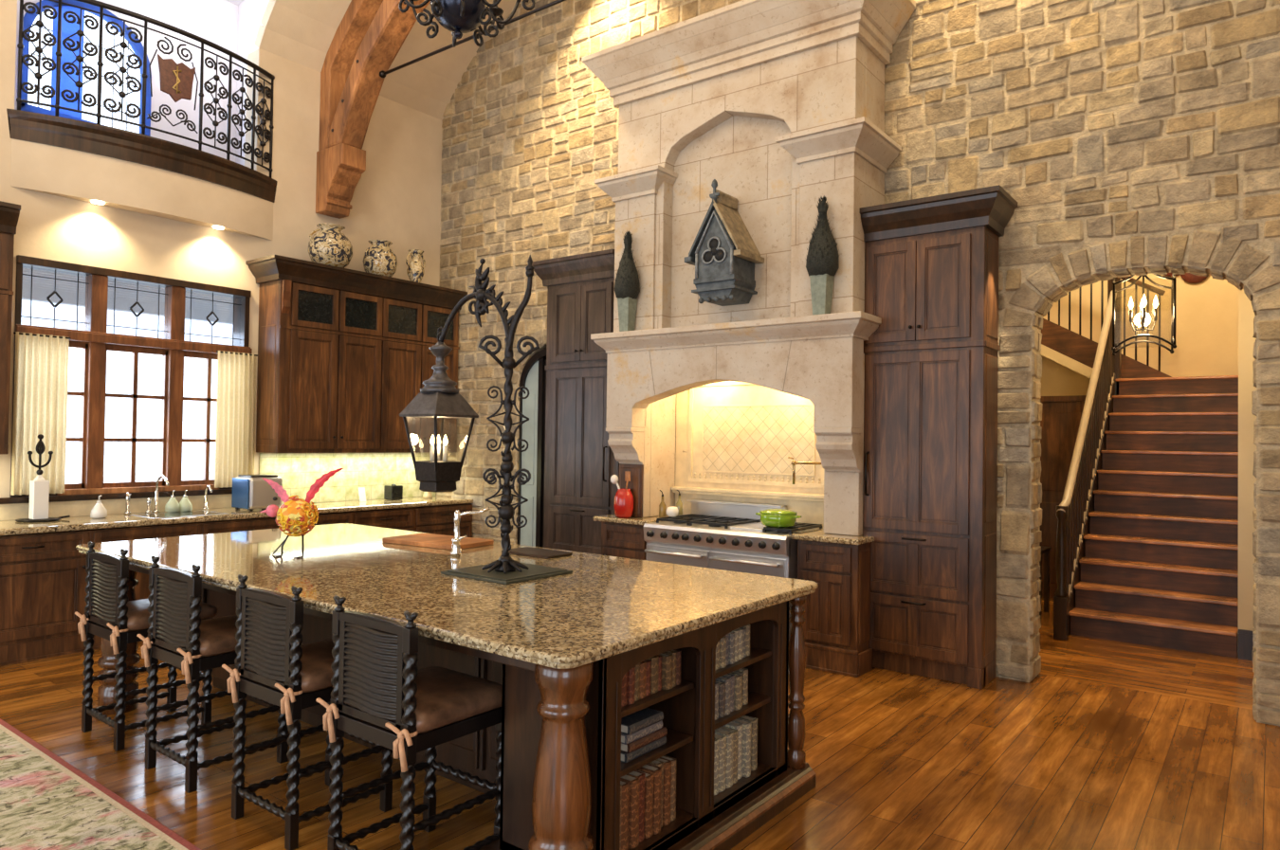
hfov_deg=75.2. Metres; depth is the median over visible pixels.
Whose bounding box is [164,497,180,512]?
bottle
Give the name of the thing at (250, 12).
wall
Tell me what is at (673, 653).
book
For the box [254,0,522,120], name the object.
ceiling
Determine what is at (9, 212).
upper cabinet
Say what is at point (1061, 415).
panel
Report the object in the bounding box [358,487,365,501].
card
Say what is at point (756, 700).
shelf
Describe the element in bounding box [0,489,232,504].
trim
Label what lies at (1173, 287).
lantern
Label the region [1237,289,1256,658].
wall
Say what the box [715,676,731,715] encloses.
book
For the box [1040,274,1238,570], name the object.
wall
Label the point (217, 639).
seat cushion
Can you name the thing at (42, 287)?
transom window
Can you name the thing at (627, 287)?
topiary
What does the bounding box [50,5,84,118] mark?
drape
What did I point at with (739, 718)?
book
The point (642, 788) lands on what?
book
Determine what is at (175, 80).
balcony railing
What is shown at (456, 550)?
tap
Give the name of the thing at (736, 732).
book
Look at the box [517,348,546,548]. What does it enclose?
arched door
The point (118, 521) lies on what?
countertop
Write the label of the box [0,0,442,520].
wall
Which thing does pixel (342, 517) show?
base cabinet
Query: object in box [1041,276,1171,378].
stair railing
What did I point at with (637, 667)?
book
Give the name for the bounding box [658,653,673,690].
book
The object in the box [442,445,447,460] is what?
candle
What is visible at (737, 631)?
book
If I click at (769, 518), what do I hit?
pot
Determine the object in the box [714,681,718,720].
book
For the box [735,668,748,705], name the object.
book
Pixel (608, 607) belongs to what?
island countertop
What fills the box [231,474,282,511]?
toaster
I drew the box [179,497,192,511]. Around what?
bottle
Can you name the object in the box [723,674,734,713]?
book
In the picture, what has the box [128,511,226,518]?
sink
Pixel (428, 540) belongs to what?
cutting board
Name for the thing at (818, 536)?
countertop
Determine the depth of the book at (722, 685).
3.44 m
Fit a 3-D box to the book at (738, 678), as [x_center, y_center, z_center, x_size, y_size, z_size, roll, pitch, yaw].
[0.364,1.146,3.602,0.166,0.140,0.045,0,-1,37]
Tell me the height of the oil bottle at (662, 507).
0.234 m
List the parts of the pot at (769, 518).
pot, lid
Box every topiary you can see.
[613,230,641,331]
[804,195,839,315]
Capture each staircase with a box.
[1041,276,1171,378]
[1068,373,1238,658]
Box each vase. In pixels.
[308,223,352,268]
[363,239,397,276]
[405,249,425,282]
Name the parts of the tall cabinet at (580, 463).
door, crown moulding, moulding, drawer, door, door, handle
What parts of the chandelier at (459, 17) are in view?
arm, arm, arm, arm, globe, arm, arm, arm, arm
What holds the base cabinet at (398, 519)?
on the floor
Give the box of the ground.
[64,471,214,483]
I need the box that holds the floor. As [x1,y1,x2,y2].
[0,585,1279,849]
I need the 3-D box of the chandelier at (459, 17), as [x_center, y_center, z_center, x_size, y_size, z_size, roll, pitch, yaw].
[-1.055,-3.690,4.931,0.850,2.800,0.850,1,-1,3]
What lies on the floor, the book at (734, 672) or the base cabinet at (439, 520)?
the base cabinet at (439, 520)
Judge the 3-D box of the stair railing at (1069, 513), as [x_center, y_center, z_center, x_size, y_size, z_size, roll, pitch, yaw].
[4.367,0.018,8.028,0.120,3.570,2.942,0,-1,37]
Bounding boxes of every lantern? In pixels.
[399,327,478,493]
[1111,274,1176,355]
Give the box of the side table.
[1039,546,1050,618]
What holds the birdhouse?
attached to the range hood
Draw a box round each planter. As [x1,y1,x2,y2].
[617,297,637,331]
[809,274,834,315]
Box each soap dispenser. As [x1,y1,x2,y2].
[90,494,107,518]
[164,490,180,512]
[179,490,192,511]
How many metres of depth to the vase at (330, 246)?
7.86 m
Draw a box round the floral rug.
[0,718,201,849]
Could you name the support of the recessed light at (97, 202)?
attached to the balcony
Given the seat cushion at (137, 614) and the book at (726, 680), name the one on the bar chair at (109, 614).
the seat cushion at (137, 614)
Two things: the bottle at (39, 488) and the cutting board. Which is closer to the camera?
the cutting board
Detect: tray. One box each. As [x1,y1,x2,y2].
[15,515,70,522]
[501,547,572,559]
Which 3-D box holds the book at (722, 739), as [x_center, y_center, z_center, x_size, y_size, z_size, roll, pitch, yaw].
[0.284,1.415,3.513,0.166,0.221,0.051,0,-1,37]
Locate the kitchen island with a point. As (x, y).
(562, 769)
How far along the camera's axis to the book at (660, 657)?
3.12 m
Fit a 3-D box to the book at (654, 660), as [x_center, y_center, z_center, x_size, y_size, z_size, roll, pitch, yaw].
[-0.005,0.931,3.139,0.166,0.132,0.044,0,-1,37]
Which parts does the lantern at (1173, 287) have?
bulb, bulb, bulb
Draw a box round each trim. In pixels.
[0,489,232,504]
[0,493,231,520]
[688,382,823,488]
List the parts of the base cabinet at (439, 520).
drawer, drawer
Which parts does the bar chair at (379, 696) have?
post, frame, post, seat rail, leg, leg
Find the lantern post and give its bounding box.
[438,255,572,585]
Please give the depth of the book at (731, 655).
3.51 m
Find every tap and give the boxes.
[123,493,130,514]
[145,498,152,513]
[152,475,168,512]
[201,485,212,510]
[451,507,489,556]
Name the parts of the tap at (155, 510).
spout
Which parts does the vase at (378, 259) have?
handle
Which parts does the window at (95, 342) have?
sash, sash, sill rail, sash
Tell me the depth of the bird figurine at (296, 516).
4.46 m
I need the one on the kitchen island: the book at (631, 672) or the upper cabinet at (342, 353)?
the book at (631, 672)
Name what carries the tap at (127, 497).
on the countertop at (118, 521)
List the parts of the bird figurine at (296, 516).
leg, leg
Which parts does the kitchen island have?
frame, plinth moulding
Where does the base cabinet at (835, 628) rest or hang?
on the floor
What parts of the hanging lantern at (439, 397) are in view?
bulb, frame, bulb, bulb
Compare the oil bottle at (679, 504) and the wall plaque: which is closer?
the oil bottle at (679, 504)
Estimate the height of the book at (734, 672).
0.141 m
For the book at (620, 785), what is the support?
in the kitchen island
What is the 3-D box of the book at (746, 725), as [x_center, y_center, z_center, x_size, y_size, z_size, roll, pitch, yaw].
[0.412,1.415,3.666,0.166,0.230,0.042,0,-1,37]
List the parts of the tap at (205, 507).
spout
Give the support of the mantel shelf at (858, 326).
attached to the range hood
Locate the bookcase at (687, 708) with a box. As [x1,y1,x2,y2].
[499,601,788,849]
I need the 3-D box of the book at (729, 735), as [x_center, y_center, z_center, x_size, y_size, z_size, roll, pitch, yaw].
[0.319,1.415,3.552,0.166,0.224,0.051,0,-1,37]
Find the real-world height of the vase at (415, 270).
0.370 m
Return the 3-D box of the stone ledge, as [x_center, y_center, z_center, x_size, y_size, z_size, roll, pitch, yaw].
[0.934,0.570,6.838,1.620,0.055,0.075,0,-1,37]
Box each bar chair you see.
[74,541,217,751]
[136,555,288,793]
[221,574,392,849]
[315,595,502,849]
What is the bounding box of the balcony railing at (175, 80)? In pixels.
[16,0,274,177]
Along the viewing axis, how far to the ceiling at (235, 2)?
8.59 m
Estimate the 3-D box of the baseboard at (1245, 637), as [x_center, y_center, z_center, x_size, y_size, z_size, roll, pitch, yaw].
[5.231,1.667,5.804,1.708,0.220,0.034,0,-1,37]
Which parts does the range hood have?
cornice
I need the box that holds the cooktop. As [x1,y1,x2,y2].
[651,521,819,539]
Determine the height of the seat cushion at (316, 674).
0.092 m
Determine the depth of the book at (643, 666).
3.02 m
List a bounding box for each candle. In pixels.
[429,445,434,460]
[437,445,440,460]
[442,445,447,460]
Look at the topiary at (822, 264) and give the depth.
5.79 m
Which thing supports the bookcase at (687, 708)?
attached to the kitchen island
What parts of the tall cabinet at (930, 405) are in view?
handle, door, handle, handle, drawer, door, drawer, moulding, crown moulding, door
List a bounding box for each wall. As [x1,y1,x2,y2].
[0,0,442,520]
[14,0,237,162]
[234,0,269,165]
[435,0,1279,726]
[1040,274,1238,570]
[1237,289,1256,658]
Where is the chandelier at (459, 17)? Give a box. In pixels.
[398,0,535,47]
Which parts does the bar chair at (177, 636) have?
post, frame, post, seat rail, leg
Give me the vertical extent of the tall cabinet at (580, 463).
3.260 m
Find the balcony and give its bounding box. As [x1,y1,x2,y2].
[6,108,277,240]
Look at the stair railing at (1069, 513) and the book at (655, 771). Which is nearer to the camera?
the book at (655, 771)
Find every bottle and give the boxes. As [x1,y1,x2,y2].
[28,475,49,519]
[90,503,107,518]
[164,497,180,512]
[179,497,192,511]
[658,490,666,517]
[676,490,682,514]
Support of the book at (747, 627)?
on the kitchen island
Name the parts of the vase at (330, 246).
handle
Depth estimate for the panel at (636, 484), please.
7.02 m
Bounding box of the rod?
[379,0,566,78]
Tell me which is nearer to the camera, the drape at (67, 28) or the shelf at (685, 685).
the shelf at (685, 685)
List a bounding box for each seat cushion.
[126,599,217,631]
[199,615,237,658]
[250,640,334,693]
[414,666,502,733]
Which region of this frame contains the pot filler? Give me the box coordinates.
[787,457,821,484]
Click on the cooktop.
(757, 527)
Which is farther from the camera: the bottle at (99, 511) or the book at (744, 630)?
the bottle at (99, 511)
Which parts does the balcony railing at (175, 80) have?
post, scroll panel, post, scroll panel, post, scroll panel, post, rail, handrail, scroll panel, post, scroll panel, post, scroll panel, post, scroll panel, post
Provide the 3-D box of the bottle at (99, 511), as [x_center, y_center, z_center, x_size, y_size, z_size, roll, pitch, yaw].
[-4.202,0.664,6.450,0.115,0.115,0.113,0,-1,37]
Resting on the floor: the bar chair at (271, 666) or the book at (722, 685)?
the bar chair at (271, 666)
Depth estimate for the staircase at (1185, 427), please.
7.49 m
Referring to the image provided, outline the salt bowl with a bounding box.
[666,507,678,516]
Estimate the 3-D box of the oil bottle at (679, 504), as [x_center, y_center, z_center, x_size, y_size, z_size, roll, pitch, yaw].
[0.337,0.658,7.080,0.062,0.213,0.060,0,-1,37]
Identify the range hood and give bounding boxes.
[581,0,915,536]
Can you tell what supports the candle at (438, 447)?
on the hanging lantern at (439, 397)
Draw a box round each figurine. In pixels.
[259,468,343,558]
[422,492,432,498]
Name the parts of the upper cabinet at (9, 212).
door, glass door, moulding, crown moulding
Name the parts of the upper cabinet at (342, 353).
door, glass door, crown moulding, door, glass door, moulding, door, glass door, door, glass door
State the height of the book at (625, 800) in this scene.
0.232 m
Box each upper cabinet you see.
[0,201,20,455]
[245,255,467,453]
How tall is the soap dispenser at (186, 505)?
0.186 m
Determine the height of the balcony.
0.575 m
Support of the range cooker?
on the floor
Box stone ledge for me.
[670,486,823,502]
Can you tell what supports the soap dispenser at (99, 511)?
on the countertop at (118, 521)
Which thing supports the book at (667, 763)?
in the kitchen island
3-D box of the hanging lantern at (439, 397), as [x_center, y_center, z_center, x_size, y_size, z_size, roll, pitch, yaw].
[-1.043,-0.083,4.317,0.290,0.857,0.290,0,-1,37]
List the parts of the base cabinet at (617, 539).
door, drawer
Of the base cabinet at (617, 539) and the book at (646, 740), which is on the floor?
the base cabinet at (617, 539)
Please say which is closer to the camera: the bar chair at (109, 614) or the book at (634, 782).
the book at (634, 782)
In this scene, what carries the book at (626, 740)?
on the book at (646, 740)
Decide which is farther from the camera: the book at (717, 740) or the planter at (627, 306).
the planter at (627, 306)
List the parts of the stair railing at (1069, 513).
newel post, handrail, newel post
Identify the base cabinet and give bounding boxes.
[0,530,90,666]
[88,522,200,650]
[197,516,279,602]
[313,512,352,525]
[350,508,413,531]
[409,503,472,537]
[601,521,646,560]
[797,540,872,677]
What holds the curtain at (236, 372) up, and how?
hanging from the wall at (396, 200)
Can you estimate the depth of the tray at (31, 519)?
6.15 m
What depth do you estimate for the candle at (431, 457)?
4.28 m
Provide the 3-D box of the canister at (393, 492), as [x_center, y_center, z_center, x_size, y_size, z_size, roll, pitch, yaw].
[-2.591,0.702,8.730,0.140,0.165,0.140,0,-1,37]
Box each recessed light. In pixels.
[91,200,104,204]
[212,225,223,229]
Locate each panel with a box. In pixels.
[618,463,643,517]
[702,405,813,475]
[1039,395,1086,598]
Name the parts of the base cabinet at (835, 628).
drawer, door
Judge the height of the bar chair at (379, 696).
1.009 m
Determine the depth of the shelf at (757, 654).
3.60 m
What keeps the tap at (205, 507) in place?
on the countertop at (118, 521)
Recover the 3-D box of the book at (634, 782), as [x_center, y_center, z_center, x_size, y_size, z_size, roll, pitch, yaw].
[-0.078,1.393,3.027,0.166,0.238,0.044,0,-1,37]
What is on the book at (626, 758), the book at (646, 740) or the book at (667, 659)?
the book at (646, 740)
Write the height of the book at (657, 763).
0.240 m
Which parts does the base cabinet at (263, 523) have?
drawer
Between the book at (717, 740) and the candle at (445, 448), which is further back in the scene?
the candle at (445, 448)
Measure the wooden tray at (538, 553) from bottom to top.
0.014 m
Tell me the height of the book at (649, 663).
0.123 m
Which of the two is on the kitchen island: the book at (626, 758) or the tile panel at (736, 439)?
the book at (626, 758)
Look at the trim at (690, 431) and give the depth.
6.99 m
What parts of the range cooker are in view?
knob, knob, handle, knob, oven door, knob, knob, knob, control panel, knob, knob, handle, oven door, knob, knob, knob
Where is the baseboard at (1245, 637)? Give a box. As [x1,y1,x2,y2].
[1238,629,1253,660]
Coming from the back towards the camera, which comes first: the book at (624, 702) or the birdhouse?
the birdhouse
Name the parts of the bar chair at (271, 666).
post, frame, seat rail, post, leg, leg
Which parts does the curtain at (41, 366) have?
rod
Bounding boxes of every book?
[619,785,621,849]
[620,774,639,849]
[620,780,629,849]
[621,673,627,707]
[621,708,663,735]
[621,721,662,745]
[621,727,667,753]
[621,736,666,763]
[627,666,635,705]
[627,770,645,842]
[634,663,639,701]
[635,769,653,839]
[637,764,661,835]
[640,661,646,698]
[642,659,651,696]
[647,656,658,694]
[648,760,663,827]
[656,757,671,825]
[657,655,661,691]
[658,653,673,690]
[661,755,676,822]
[664,651,676,687]
[671,649,681,685]
[713,738,719,795]
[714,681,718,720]
[714,728,733,788]
[714,732,726,792]
[715,640,720,670]
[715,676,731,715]
[715,680,725,718]
[719,637,726,668]
[720,726,738,784]
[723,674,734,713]
[723,721,742,780]
[724,633,729,665]
[728,632,734,664]
[729,673,742,711]
[731,629,739,661]
[731,671,742,706]
[732,718,751,777]
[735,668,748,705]
[736,628,743,659]
[738,717,751,761]
[739,627,746,658]
[740,715,757,770]
[741,624,749,657]
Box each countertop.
[0,495,473,535]
[75,523,818,669]
[593,514,668,525]
[791,529,874,545]
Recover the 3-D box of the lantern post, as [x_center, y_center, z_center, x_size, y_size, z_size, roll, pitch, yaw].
[-0.742,-0.056,4.131,0.728,1.554,0.450,0,-1,37]
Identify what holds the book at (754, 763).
in the kitchen island
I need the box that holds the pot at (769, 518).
[755,509,801,527]
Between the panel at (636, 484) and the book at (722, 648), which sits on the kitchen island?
the book at (722, 648)
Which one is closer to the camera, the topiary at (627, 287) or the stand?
the stand
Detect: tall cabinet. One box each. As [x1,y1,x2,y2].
[531,249,619,554]
[859,184,1017,689]
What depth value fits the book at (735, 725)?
3.59 m
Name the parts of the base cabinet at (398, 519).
drawer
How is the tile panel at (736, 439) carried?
attached to the wall at (1127, 137)
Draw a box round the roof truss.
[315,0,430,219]
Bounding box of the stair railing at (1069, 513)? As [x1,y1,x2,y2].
[1053,277,1121,640]
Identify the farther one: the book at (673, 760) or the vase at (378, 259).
the vase at (378, 259)
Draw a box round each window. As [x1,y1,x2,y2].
[9,255,252,497]
[17,0,151,136]
[21,268,233,324]
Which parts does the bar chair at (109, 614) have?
post, frame, post, seat rail, leg, leg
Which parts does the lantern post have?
lantern arm, plate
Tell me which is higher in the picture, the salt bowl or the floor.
the salt bowl
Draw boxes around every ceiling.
[225,0,243,5]
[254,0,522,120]
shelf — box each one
[590,310,881,353]
[620,729,693,778]
[621,680,694,718]
[714,692,771,730]
[715,647,771,678]
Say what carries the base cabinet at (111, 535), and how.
on the floor
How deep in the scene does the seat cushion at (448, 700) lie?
3.01 m
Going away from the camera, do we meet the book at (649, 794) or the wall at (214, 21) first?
the book at (649, 794)
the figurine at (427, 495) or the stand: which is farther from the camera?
the figurine at (427, 495)
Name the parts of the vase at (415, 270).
handle, handle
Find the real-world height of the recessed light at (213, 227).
0.014 m
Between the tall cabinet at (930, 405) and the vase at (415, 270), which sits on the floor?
the tall cabinet at (930, 405)
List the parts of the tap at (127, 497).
spout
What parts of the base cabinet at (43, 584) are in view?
handle, door, drawer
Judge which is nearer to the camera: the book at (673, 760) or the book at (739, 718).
the book at (673, 760)
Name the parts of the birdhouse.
roof panel, roof panel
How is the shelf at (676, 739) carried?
attached to the kitchen island
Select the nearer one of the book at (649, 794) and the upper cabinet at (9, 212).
the book at (649, 794)
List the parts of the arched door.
panel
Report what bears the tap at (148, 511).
on the countertop at (118, 521)
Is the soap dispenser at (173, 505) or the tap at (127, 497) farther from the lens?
the soap dispenser at (173, 505)
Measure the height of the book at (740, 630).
0.128 m
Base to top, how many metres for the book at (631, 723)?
0.032 m
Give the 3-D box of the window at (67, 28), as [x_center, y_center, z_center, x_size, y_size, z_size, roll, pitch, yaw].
[-5.050,-3.282,7.592,0.080,1.164,1.060,0,-1,37]
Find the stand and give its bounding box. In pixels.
[15,434,70,522]
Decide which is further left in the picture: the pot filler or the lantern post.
the lantern post
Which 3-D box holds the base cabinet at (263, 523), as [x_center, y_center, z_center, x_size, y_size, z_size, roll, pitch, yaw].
[-3.557,1.237,7.169,0.692,0.875,0.750,0,-1,37]
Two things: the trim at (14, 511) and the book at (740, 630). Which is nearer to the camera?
the book at (740, 630)
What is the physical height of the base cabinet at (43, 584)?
0.875 m
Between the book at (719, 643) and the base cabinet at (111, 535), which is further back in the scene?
the base cabinet at (111, 535)
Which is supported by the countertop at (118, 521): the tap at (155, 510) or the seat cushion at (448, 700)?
the tap at (155, 510)
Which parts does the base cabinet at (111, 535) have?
door, drawer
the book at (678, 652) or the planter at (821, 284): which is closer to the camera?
the book at (678, 652)
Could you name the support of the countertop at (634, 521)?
on the base cabinet at (617, 539)
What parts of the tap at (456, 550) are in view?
handle, spout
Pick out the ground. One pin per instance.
(185, 476)
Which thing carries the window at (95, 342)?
in the wall at (396, 200)
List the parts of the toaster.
panel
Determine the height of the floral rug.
0.013 m
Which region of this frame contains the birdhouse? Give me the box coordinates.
[684,179,764,306]
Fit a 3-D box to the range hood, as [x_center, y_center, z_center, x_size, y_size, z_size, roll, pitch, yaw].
[0.744,-1.176,6.587,2.600,3.918,0.786,0,-1,37]
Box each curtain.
[10,331,70,495]
[214,350,257,488]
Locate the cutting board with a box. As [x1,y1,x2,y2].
[382,533,493,549]
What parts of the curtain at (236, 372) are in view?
rod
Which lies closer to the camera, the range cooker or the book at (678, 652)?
the book at (678, 652)
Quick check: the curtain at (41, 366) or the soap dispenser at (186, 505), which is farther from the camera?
the soap dispenser at (186, 505)
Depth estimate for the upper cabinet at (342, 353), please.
8.02 m
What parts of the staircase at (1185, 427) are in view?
string moulding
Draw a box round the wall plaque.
[1164,273,1207,284]
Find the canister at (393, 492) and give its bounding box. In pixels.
[384,484,402,500]
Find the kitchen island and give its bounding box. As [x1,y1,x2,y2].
[96,565,816,849]
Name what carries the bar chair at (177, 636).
on the floor
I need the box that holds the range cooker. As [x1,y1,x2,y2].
[643,499,822,639]
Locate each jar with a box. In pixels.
[610,471,633,518]
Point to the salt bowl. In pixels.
(670, 511)
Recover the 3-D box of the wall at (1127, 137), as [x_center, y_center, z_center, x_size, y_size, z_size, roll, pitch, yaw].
[1.437,-1.811,6.753,9.300,7.103,0.298,0,-1,37]

